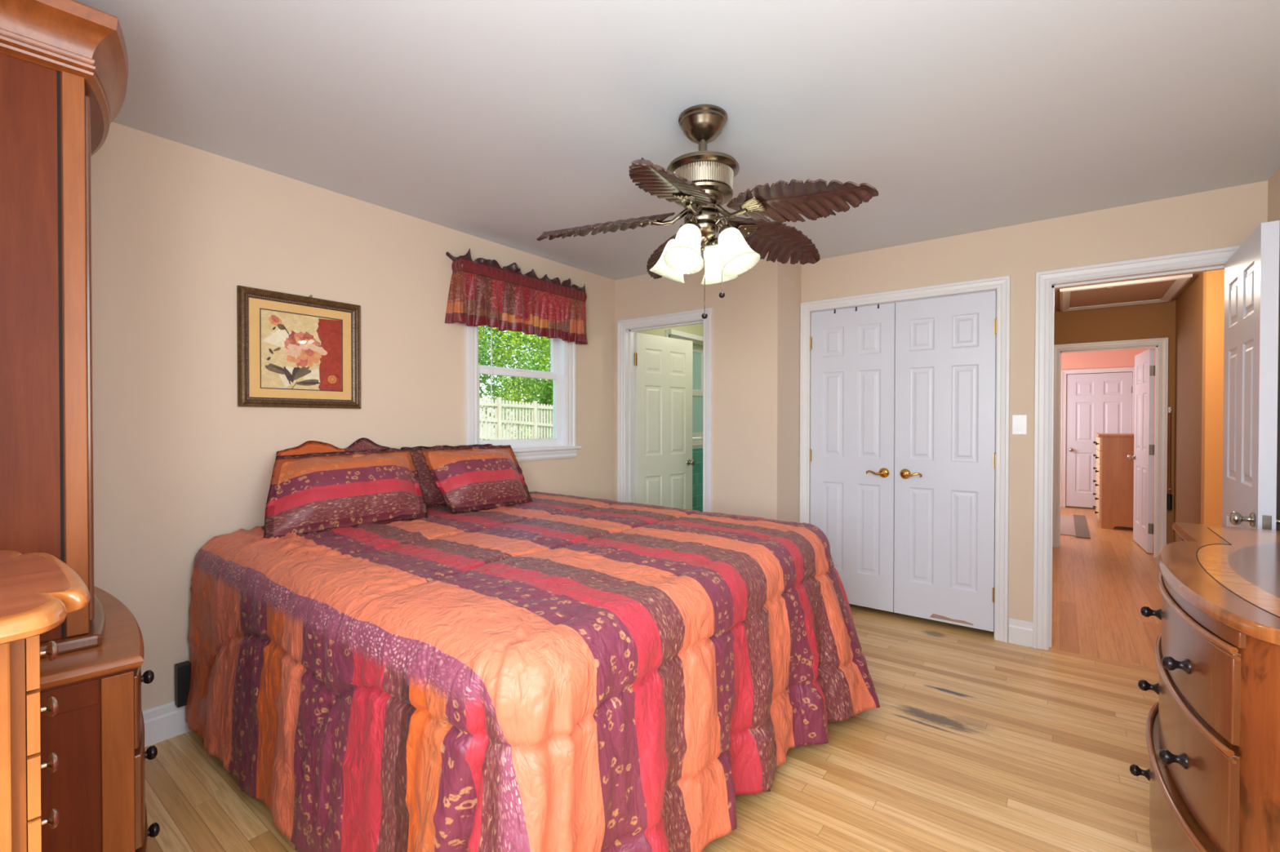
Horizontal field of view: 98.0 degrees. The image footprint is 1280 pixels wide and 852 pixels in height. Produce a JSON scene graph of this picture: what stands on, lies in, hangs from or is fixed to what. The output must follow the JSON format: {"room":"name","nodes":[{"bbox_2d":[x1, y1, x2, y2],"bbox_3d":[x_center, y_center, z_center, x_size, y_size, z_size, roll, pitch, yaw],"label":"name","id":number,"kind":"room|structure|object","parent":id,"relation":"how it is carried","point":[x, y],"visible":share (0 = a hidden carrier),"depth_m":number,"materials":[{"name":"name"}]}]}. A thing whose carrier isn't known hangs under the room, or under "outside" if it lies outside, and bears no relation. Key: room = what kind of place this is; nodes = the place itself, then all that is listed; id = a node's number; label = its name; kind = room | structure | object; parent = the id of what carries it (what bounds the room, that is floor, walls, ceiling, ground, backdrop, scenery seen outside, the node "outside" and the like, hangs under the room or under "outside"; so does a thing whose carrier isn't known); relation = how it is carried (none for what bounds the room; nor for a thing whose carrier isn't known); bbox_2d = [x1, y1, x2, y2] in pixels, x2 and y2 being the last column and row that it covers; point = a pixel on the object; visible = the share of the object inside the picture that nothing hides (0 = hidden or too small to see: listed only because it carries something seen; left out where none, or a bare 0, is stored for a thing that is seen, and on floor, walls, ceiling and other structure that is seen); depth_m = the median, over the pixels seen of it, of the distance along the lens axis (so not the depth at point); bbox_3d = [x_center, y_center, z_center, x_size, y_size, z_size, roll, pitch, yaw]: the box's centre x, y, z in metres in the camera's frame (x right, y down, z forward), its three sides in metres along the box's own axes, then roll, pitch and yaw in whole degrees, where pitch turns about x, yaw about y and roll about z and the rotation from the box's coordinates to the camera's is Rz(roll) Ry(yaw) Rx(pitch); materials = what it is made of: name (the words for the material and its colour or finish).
{"room":"bedroom","nodes":[
{"label":"bedroom","id":0,"kind":"room"},
{"bbox_2d":[275,437,390,456],"bbox_3d":[-1.461,0.265,2.729,0.195,0.408,0.654,0,1,37],"label":"headboard","id":1,"kind":"object","parent":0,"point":[362,444],"visible":0.15,"depth_m":2.70,"materials":[{"name":"brown wood"}]},
{"bbox_2d":[90,121,702,711],"bbox_3d":[-0.769,0.040,3.891,0.120,2.440,6.230,0,1,37],"label":"wall","id":2,"kind":"structure","parent":0,"point":[178,465],"depth_m":2.41,"materials":[{"name":"beige paint"}]},
{"bbox_2d":[142,701,191,747],"bbox_3d":[-1.363,1.198,3.008,0.016,0.140,3.850,0,1,37],"label":"baseboard","id":3,"kind":"structure","parent":2,"relation":"attached to","point":[167,721],"depth_m":2.25,"materials":[{"name":"white paint"}]},
{"bbox_2d":[236,285,360,408],"bbox_3d":[-1.608,-0.360,2.662,0.024,0.545,0.537,0,1,37],"label":"framed picture","id":4,"kind":"object","parent":2,"relation":"attached to","point":[284,359],"visible":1,"depth_m":2.64,"materials":[{"name":"brown wood"}]},
{"bbox_2d":[261,309,342,391],"bbox_3d":[-1.615,-0.354,2.667,0.002,0.356,0.356,0,1,37],"label":"print","id":5,"kind":"object","parent":4,"relation":"attached to","point":[300,353],"depth_m":2.66,"materials":[{"name":"paper"}]},
{"bbox_2d":[444,248,587,344],"bbox_3d":[-0.745,-0.832,3.699,0.140,0.456,1.165,0,1,37],"label":"window valance","id":6,"kind":"object","parent":2,"relation":"attached to","point":[482,292],"visible":1,"depth_m":3.59,"materials":[{"name":"red fabric"}]},
{"bbox_2d":[464,323,581,461],"bbox_3d":[-0.808,-0.380,3.798,0.165,1.231,1.020,0,1,37],"label":"window","id":7,"kind":"structure","parent":2,"relation":"in","point":[562,373],"depth_m":3.94,"materials":[{"name":"white paint"}]},
{"bbox_2d":[634,332,694,510],"bbox_3d":[0.192,0.238,4.824,0.717,2.010,0.160,0,1,-40],"label":"door","id":8,"kind":"structure","parent":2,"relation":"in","point":[664,461],"depth_m":4.78,"materials":[{"name":"paint"}]},
{"bbox_2d":[665,328,702,448],"bbox_3d":[0.465,-0.330,5.453,0.166,1.115,2.025,0,1,37],"label":"window","id":9,"kind":"structure","parent":2,"relation":"in","point":[697,353],"depth_m":5.65,"materials":[{"name":"white plastic"}]},
{"bbox_2d":[692,448,702,512],"bbox_3d":[0.490,0.737,5.449,0.012,1.020,2.035,0,1,37],"label":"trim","id":10,"kind":"structure","parent":2,"relation":"attached to","point":[697,454],"depth_m":5.55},
{"bbox_2d":[144,506,1161,851],"bbox_3d":[2.840,1.301,4.271,5.420,0.080,11.180,0,1,37],"label":"floor","id":11,"kind":"structure","parent":0,"point":[974,742],"depth_m":2.16,"materials":[{"name":"brown wood"}]},
{"bbox_2d":[0,550,90,851],"bbox_3d":[-1.090,0.764,0.789,0.614,1.048,0.416,0,1,37],"label":"chest","id":12,"kind":"object","parent":11,"relation":"on","point":[38,591],"visible":1,"depth_m":0.80,"materials":[{"name":"brown wood"}]},
{"bbox_2d":[0,0,159,851],"bbox_3d":[-1.758,0.153,1.412,1.126,2.256,0.722,0,1,37],"label":"armoire","id":13,"kind":"object","parent":11,"relation":"on","point":[64,64],"visible":0.93,"depth_m":1.28,"materials":[{"name":"brown wood"}]},
{"bbox_2d":[174,661,191,707],"bbox_3d":[-0.557,0.896,2.448,1.935,0.755,1.905,0,1,37],"label":"bed","id":14,"kind":"object","parent":11,"relation":"on","point":[182,670],"visible":0.16,"depth_m":2.27,"materials":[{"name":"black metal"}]},
{"bbox_2d":[185,491,879,851],"bbox_3d":[-0.296,0.825,2.496,2.260,0.783,2.294,0,1,37],"label":"comforter","id":15,"kind":"object","parent":14,"relation":"on","point":[551,673],"visible":0.95,"depth_m":1.60,"materials":[{"name":"fabric"}]},
{"bbox_2d":[263,447,427,538],"bbox_3d":[-1.351,0.292,2.559,0.256,0.355,0.752,0,1,37],"label":"pillow sham","id":16,"kind":"object","parent":15,"relation":"on","point":[315,493],"visible":0.94,"depth_m":2.48,"materials":[{"name":"fabric"}]},
{"bbox_2d":[400,444,492,508],"bbox_3d":[-1.075,0.289,3.239,0.171,0.354,0.632,0,1,37],"label":"pillow","id":17,"kind":"object","parent":15,"relation":"on","point":[433,496],"visible":0.14,"depth_m":3.06,"materials":[{"name":"purple fabric"}]},
{"bbox_2d":[419,444,532,514],"bbox_3d":[-0.900,0.284,3.155,0.259,0.355,0.630,0,1,37],"label":"pillow sham","id":18,"kind":"object","parent":15,"relation":"on","point":[468,478],"visible":1,"depth_m":3.05,"materials":[{"name":"fabric"}]},
{"bbox_2d":[1060,514,1090,538],"bbox_3d":[5.174,1.232,7.131,0.882,0.010,1.840,0,1,37],"label":"rug","id":19,"kind":"object","parent":11,"relation":"on","point":[1076,526],"visible":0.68,"depth_m":6.79,"materials":[{"name":"fabric"}]},
{"bbox_2d":[1093,433,1154,528],"bbox_3d":[6.033,0.669,6.977,0.521,1.140,0.924,0,1,37],"label":"dresser","id":20,"kind":"object","parent":11,"relation":"on","point":[1114,477],"visible":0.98,"depth_m":6.67,"materials":[{"name":"brown wood"}]},
{"bbox_2d":[1129,522,1279,851],"bbox_3d":[1.625,0.835,1.372,0.590,0.901,1.904,0,1,37],"label":"dresser","id":21,"kind":"object","parent":11,"relation":"on","point":[1213,727],"visible":1,"depth_m":1.26,"materials":[{"name":"brown wood"}]},
{"bbox_2d":[74,0,1279,310],"bbox_3d":[1.815,-1.218,2.893,5.420,0.100,7.780,0,1,37],"label":"ceiling","id":22,"kind":"structure","parent":0,"point":[508,123],"depth_m":1.99,"materials":[{"name":"paint"}]},
{"bbox_2d":[536,104,879,319],"bbox_3d":[0.284,-0.782,2.127,1.159,0.762,1.216,0,1,-32],"label":"ceiling fan","id":23,"kind":"object","parent":22,"relation":"hanging from","point":[700,182],"visible":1,"depth_m":2.01,"materials":[{"name":"gold metal"}]},
{"bbox_2d":[673,161,733,189],"bbox_3d":[0.237,-0.914,2.096,0.231,0.062,0.231,0,1,37],"label":"motor housing","id":24,"kind":"object","parent":23,"relation":"attached to","point":[720,173],"depth_m":2.00,"materials":[{"name":"silver metal"}]},
{"bbox_2d":[1070,280,1174,307],"bbox_3d":[4.282,-1.181,4.988,0.660,0.006,0.940,0,1,37],"label":"attic panel","id":25,"kind":"object","parent":22,"relation":"attached to","point":[1150,291],"visible":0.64,"depth_m":4.97,"materials":[{"name":"paint"}]},
{"bbox_2d":[614,251,785,520],"bbox_3d":[0.389,0.039,4.161,1.400,2.440,0.120,0,1,37],"label":"wall","id":26,"kind":"structure","parent":0,"point":[748,322],"depth_m":3.84,"materials":[{"name":"beige paint"}]},
{"bbox_2d":[625,319,702,502],"bbox_3d":[0.208,0.240,4.300,0.726,2.035,0.124,0,1,37],"label":"door frame","id":27,"kind":"structure","parent":26,"relation":"attached to","point":[630,332],"depth_m":4.50,"materials":[{"name":"white paint"}]},
{"bbox_2d":[617,307,712,512],"bbox_3d":[0.165,0.206,4.242,0.865,2.104,0.024,0,1,37],"label":"door trim","id":28,"kind":"structure","parent":26,"relation":"in","point":[622,325],"depth_m":4.16,"materials":[{"name":"white paint"}]},
{"bbox_2d":[783,257,801,522],"bbox_3d":[1.061,0.041,3.988,0.120,2.440,0.417,0,1,37],"label":"wall","id":29,"kind":"structure","parent":0,"point":[793,286],"depth_m":3.89,"materials":[{"name":"beige paint"}]},
{"bbox_2d":[800,180,1267,641],"bbox_3d":[2.106,0.048,3.382,2.276,2.440,0.120,0,1,37],"label":"wall","id":30,"kind":"structure","parent":0,"point":[1221,218],"depth_m":3.21,"materials":[{"name":"beige paint"}]},
{"bbox_2d":[808,302,895,612],"bbox_3d":[1.432,0.207,3.808,0.568,2.032,0.093,0,1,37],"label":"door","id":31,"kind":"structure","parent":30,"relation":"in","point":[851,452],"depth_m":3.79,"materials":[{"name":"white paint"}]},
{"bbox_2d":[799,275,1010,643],"bbox_3d":[1.705,0.225,3.695,1.126,2.080,0.108,0,1,37],"label":"door frame","id":32,"kind":"structure","parent":30,"relation":"attached to","point":[992,290],"depth_m":3.43,"materials":[{"name":"white paint"}]},
{"bbox_2d":[893,290,996,631],"bbox_3d":[1.888,0.211,3.462,0.568,2.032,0.093,0,1,37],"label":"door","id":33,"kind":"structure","parent":30,"relation":"in","point":[945,370],"depth_m":3.46,"materials":[{"name":"white paint"}]},
{"bbox_2d":[1012,414,1026,435],"bbox_3d":[2.202,-0.008,3.225,0.070,0.114,0.014,0,1,37],"label":"light switch","id":34,"kind":"object","parent":30,"relation":"attached to","point":[1019,421],"visible":1,"depth_m":3.22,"materials":[{"name":"white plastic"}]},
{"bbox_2d":[1008,617,1032,647],"bbox_3d":[2.210,1.199,3.227,0.115,0.140,0.016,0,1,37],"label":"baseboard","id":35,"kind":"structure","parent":30,"relation":"attached to","point":[1020,632],"depth_m":3.22,"materials":[{"name":"white paint"}]},
{"bbox_2d":[1032,245,1240,650],"bbox_3d":[2.642,0.235,2.977,0.722,2.075,0.124,0,1,37],"label":"door frame","id":36,"kind":"structure","parent":30,"relation":"attached to","point":[1220,266],"depth_m":3.15,"materials":[{"name":"white paint"}]},
{"bbox_2d":[1222,220,1279,530],"bbox_3d":[2.648,0.236,2.442,0.173,2.058,0.728,0,1,37],"label":"door","id":37,"kind":"structure","parent":30,"relation":"in","point":[1251,274],"depth_m":2.27,"materials":[{"name":"white paint"}]},
{"bbox_2d":[1061,347,1155,514],"bbox_3d":[6.545,0.007,8.381,3.500,2.440,0.116,0,1,37],"label":"wall","id":38,"kind":"structure","parent":0,"point":[1122,357],"depth_m":8.12,"materials":[{"name":"paint"}]},
{"bbox_2d":[1060,367,1134,508],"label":"door frame","id":39,"kind":"structure","parent":38,"relation":"in","point":[1063,440],"depth_m":8.39,"materials":[{"name":"white paint"}]},
{"bbox_2d":[1066,372,1133,507],"bbox_3d":[6.732,0.217,8.155,0.760,1.980,0.098,0,1,37],"label":"door","id":40,"kind":"structure","parent":39,"relation":"attached to","point":[1101,402],"depth_m":8.23,"materials":[{"name":"white paint"}]},
{"bbox_2d":[1053,298,1175,544],"bbox_3d":[4.640,0.031,5.530,1.210,2.440,0.120,0,1,37],"label":"wall","id":41,"kind":"structure","parent":0,"point":[1153,320],"depth_m":5.37,"materials":[{"name":"brown paint"}]},
{"bbox_2d":[1052,337,1168,558],"bbox_3d":[4.647,0.241,5.546,0.750,2.020,0.154,0,1,37],"label":"door frame","id":42,"kind":"structure","parent":41,"relation":"attached to","point":[1157,357],"depth_m":5.31,"materials":[{"name":"white paint"}]},
{"bbox_2d":[1127,348,1155,553],"bbox_3d":[5.160,0.240,5.732,0.160,1.995,0.743,0,1,37],"label":"door","id":43,"kind":"structure","parent":41,"relation":"in","point":[1144,367],"depth_m":5.61,"materials":[{"name":"white paint"}]},
{"bbox_2d":[1166,407,1172,510],"bbox_3d":[4.952,0.304,5.198,0.037,0.960,0.037,0,1,37],"label":"pole","id":44,"kind":"object","parent":41,"relation":"attached to","point":[1169,496],"visible":1,"depth_m":5.19,"materials":[{"name":"brown wood"}]},
{"bbox_2d":[1173,271,1203,542],"bbox_3d":[4.657,0.039,4.651,0.120,2.440,1.260,0,1,37],"label":"wall","id":45,"kind":"structure","parent":0,"point":[1189,304],"depth_m":4.62,"materials":[{"name":"brown paint"}]},
{"bbox_2d":[1059,274,1192,311],"bbox_3d":[4.282,-1.170,4.989,0.820,0.028,1.100,0,1,37],"label":"trim","id":46,"kind":"structure","parent":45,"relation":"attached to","point":[1180,281],"depth_m":4.77,"materials":[{"name":"white paint"}]},
{"bbox_2d":[1200,269,1224,526],"bbox_3d":[4.814,0.048,3.667,1.560,2.440,0.120,0,1,37],"label":"wall","id":47,"kind":"structure","parent":0,"point":[1213,313],"depth_m":4.07,"materials":[{"name":"paint"}]},
{"bbox_2d":[1267,167,1279,530],"bbox_3d":[1.771,0.070,0.959,0.120,2.440,4.387,0,1,37],"label":"wall","id":48,"kind":"structure","parent":0,"point":[1273,183],"depth_m":2.49,"materials":[{"name":"beige paint"}]},
{"label":"outside","id":49,"kind":"structure","parent":0,"visible":0},
{"bbox_3d":[-8.030,0.658,20.531,31.200,4.890,39.000,0,1,37],"label":"lawn","id":50,"kind":"structure","parent":49,"visible":0},
{"bbox_2d":[478,328,517,434],"bbox_3d":[-5.948,-1.315,18.532,3.132,4.157,3.191,0,1,37],"label":"tree","id":51,"kind":"object","parent":50,"relation":"on","point":[482,350],"visible":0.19,"depth_m":18.58,"materials":[{"name":"green plant"}]},
{"bbox_2d":[478,324,530,368],"bbox_3d":[-7.824,-3.070,23.456,5.476,8.343,4.849,0,1,26],"label":"tree","id":52,"kind":"object","parent":50,"relation":"on","point":[482,333],"visible":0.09,"depth_m":23.66,"materials":[{"name":"green plant"}]},
{"bbox_2d":[478,326,549,418],"bbox_3d":[-7.683,-3.107,34.399,6.635,10.269,7.202,0,1,-21],"label":"tree","id":53,"kind":"object","parent":50,"relation":"on","point":[495,335],"visible":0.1,"depth_m":34.15,"materials":[{"name":"green plant"}]},
{"bbox_2d":[479,397,552,440],"bbox_3d":[-3.730,0.139,16.747,0.343,2.202,7.965,0,1,31],"label":"picket fence","id":54,"kind":"object","parent":50,"relation":"on","point":[499,404],"visible":0.26,"depth_m":16.60,"materials":[{"name":"white wood"}]},
{"bbox_2d":[489,330,552,439],"bbox_3d":[-4.557,-2.571,28.280,5.411,8.614,5.168,0,1,-41],"label":"tree","id":55,"kind":"object","parent":50,"relation":"on","point":[546,344],"visible":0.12,"depth_m":27.29,"materials":[{"name":"green plant"}]},
{"bbox_2d":[507,346,552,439],"bbox_3d":[-3.598,-0.914,21.529,2.737,4.383,3.309,0,1,37],"label":"tree","id":56,"kind":"object","parent":50,"relation":"on","point":[548,389],"visible":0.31,"depth_m":21.04,"materials":[{"name":"green plant"}]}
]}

